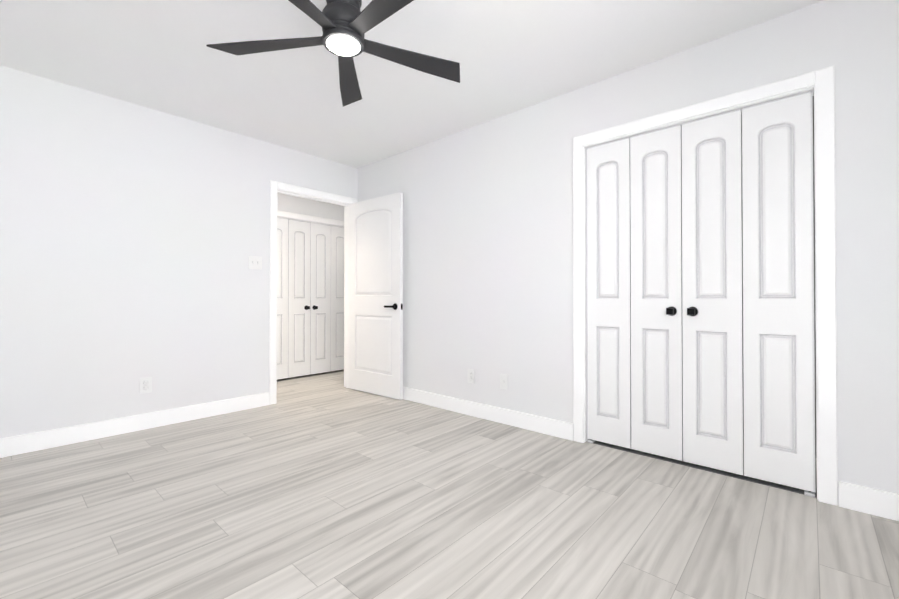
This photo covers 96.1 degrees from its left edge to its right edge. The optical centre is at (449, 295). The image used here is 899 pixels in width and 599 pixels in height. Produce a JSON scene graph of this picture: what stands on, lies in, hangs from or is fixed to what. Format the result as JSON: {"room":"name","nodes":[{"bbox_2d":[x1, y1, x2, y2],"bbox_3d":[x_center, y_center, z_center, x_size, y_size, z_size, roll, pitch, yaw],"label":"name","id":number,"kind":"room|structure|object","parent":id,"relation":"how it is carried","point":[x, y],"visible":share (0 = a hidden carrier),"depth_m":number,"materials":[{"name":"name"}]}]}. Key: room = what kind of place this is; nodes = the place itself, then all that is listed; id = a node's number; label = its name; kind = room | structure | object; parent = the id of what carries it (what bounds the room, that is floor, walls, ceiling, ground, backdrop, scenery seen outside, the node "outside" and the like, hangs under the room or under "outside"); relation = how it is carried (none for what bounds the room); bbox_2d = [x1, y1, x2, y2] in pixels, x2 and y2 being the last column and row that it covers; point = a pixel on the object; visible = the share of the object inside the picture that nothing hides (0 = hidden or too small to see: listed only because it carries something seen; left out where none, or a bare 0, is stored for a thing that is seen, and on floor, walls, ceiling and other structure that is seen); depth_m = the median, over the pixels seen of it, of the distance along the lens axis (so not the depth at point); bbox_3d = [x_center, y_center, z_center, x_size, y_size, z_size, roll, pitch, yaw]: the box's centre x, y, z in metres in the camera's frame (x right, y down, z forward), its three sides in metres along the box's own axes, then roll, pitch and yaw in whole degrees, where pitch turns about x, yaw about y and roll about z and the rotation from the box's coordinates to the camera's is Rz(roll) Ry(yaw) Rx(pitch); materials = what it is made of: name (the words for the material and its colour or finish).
{"room":"empty bedroom","nodes":[
{"label":"empty bedroom","id":0,"kind":"room"},
{"bbox_2d":[0,65,352,438],"bbox_3d":[-2.182,-0.207,3.291,0.120,2.440,3.212,0,-1,42],"label":"wall","id":1,"kind":"structure","parent":0,"point":[133,237],"depth_m":2.97,"materials":[{"name":"paint"}]},
{"bbox_2d":[0,392,269,457],"bbox_3d":[-2.387,0.953,2.950,0.016,0.115,2.145,0,-1,42],"label":"baseboard","id":2,"kind":"structure","parent":1,"relation":"attached to","point":[26,443],"depth_m":2.94,"materials":[{"name":"white paint"}]},
{"bbox_2d":[140,377,151,393],"bbox_3d":[-2.297,0.681,3.057,0.010,0.116,0.072,0,-1,42],"label":"outlet","id":3,"kind":"object","parent":1,"relation":"attached to","point":[145,384],"visible":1,"depth_m":3.06,"materials":[{"name":"plastic"}]},
{"bbox_2d":[248,256,261,269],"bbox_3d":[-1.758,-0.294,3.663,0.019,0.116,0.118,0,-1,42],"label":"light switch","id":4,"kind":"object","parent":1,"relation":"attached to","point":[254,262],"visible":1,"depth_m":3.66,"materials":[{"name":"plastic"}]},
{"bbox_2d":[270,181,356,404],"bbox_3d":[-1.402,-0.023,4.165,0.152,2.086,0.959,0,-1,42],"label":"door frame","id":5,"kind":"structure","parent":1,"relation":"attached to","point":[283,187],"depth_m":3.80,"materials":[{"name":"white paint"}]},
{"bbox_2d":[348,192,402,399],"bbox_3d":[-0.781,0.009,4.162,0.826,1.998,0.127,0,-1,39],"label":"bedroom door","id":6,"kind":"structure","parent":5,"relation":"attached to","point":[375,295],"depth_m":4.11,"materials":[{"name":"paint"}]},
{"bbox_2d":[277,193,343,221],"bbox_3d":[-1.783,-1.180,5.145,0.120,0.465,1.210,0,-1,42],"label":"wall","id":7,"kind":"structure","parent":0,"point":[302,206],"depth_m":5.08,"materials":[{"name":"paint"}]},
{"bbox_2d":[277,211,343,226],"bbox_3d":[-1.777,0.017,5.130,0.136,2.021,1.302,0,-1,42],"label":"trim","id":8,"kind":"structure","parent":7,"relation":"attached to","point":[298,217],"depth_m":5.07,"materials":[{"name":"white paint"}]},
{"bbox_2d":[277,217,343,379],"bbox_3d":[-1.754,0.052,5.109,0.092,1.950,1.160,0,-1,42],"label":"closet doors","id":9,"kind":"structure","parent":7,"relation":"in","point":[310,297],"depth_m":5.10,"materials":[{"name":"paint"}]},
{"bbox_2d":[353,167,357,202],"bbox_3d":[-1.091,-0.197,4.516,0.120,2.440,0.068,0,-1,42],"label":"wall","id":10,"kind":"structure","parent":0,"point":[355,183],"depth_m":4.49,"materials":[{"name":"paint"}]},
{"bbox_2d":[0,0,823,167],"bbox_3d":[-0.402,-1.477,3.315,6.120,0.100,5.600,0,-1,42],"label":"ceiling","id":11,"kind":"structure","parent":0,"point":[510,56],"depth_m":2.43,"materials":[{"name":"paint"}]},
{"bbox_2d":[206,0,459,105],"bbox_3d":[-0.459,-1.312,1.905,1.243,0.252,1.286,0,-1,42],"label":"fan","id":12,"kind":"object","parent":11,"relation":"hanging from","point":[346,25],"visible":1,"depth_m":1.95,"materials":[{"name":"black metal"}]},
{"bbox_2d":[0,371,898,598],"bbox_3d":[-0.402,1.063,3.294,6.120,0.100,5.600,0,-1,42],"label":"floor","id":13,"kind":"structure","parent":0,"point":[327,486],"depth_m":1.80,"materials":[{"name":"grey laminate"}]},
{"bbox_2d":[277,369,343,381],"bbox_3d":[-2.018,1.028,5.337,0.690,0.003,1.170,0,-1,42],"label":"door track","id":14,"kind":"object","parent":13,"relation":"on","point":[309,375],"visible":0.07,"depth_m":5.16,"materials":[{"name":"grey metal"}]},
{"bbox_2d":[586,440,816,497],"bbox_3d":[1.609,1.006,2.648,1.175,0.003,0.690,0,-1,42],"label":"door track","id":15,"kind":"object","parent":13,"relation":"on","point":[758,481],"visible":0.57,"depth_m":2.32,"materials":[{"name":"grey metal"}]},
{"bbox_2d":[358,0,898,504],"bbox_3d":[0.584,-0.208,3.149,4.440,2.440,0.120,0,-1,42],"label":"wall","id":16,"kind":"structure","parent":0,"point":[488,252],"depth_m":2.85,"materials":[{"name":"paint"}]},
{"bbox_2d":[468,369,474,383],"bbox_3d":[0.183,0.684,3.413,0.072,0.116,0.010,0,-1,42],"label":"outlet","id":17,"kind":"object","parent":16,"relation":"attached to","point":[471,375],"visible":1,"depth_m":3.41,"materials":[{"name":"plastic"}]},
{"bbox_2d":[403,387,573,440],"bbox_3d":[-0.086,0.958,3.644,2.529,0.115,0.018,0,-1,42],"label":"baseboard","id":18,"kind":"structure","parent":16,"relation":"attached to","point":[552,427],"depth_m":3.23,"materials":[{"name":"white paint"}]},
{"bbox_2d":[500,374,507,389],"bbox_3d":[0.428,0.682,3.192,0.072,0.116,0.012,0,-1,42],"label":"outlet","id":19,"kind":"object","parent":16,"relation":"attached to","point":[503,381],"visible":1,"depth_m":3.19,"materials":[{"name":"plastic"}]},
{"bbox_2d":[586,90,815,497],"bbox_3d":[1.374,-0.007,2.392,1.165,2.025,0.092,0,-1,42],"label":"closet doors","id":20,"kind":"structure","parent":16,"relation":"in","point":[692,315],"depth_m":2.31,"materials":[{"name":"paint"}]},
{"bbox_2d":[573,66,837,505],"bbox_3d":[1.395,-0.045,2.415,1.319,2.102,0.136,0,-1,42],"label":"trim","id":21,"kind":"structure","parent":16,"relation":"attached to","point":[820,83],"depth_m":1.98,"materials":[{"name":"white paint"}]},
{"bbox_2d":[838,481,898,520],"bbox_3d":[1.967,0.944,1.817,0.314,0.115,0.016,0,-1,42],"label":"baseboard","id":22,"kind":"structure","parent":16,"relation":"attached to","point":[880,503],"depth_m":1.85,"materials":[{"name":"white paint"}]}
]}

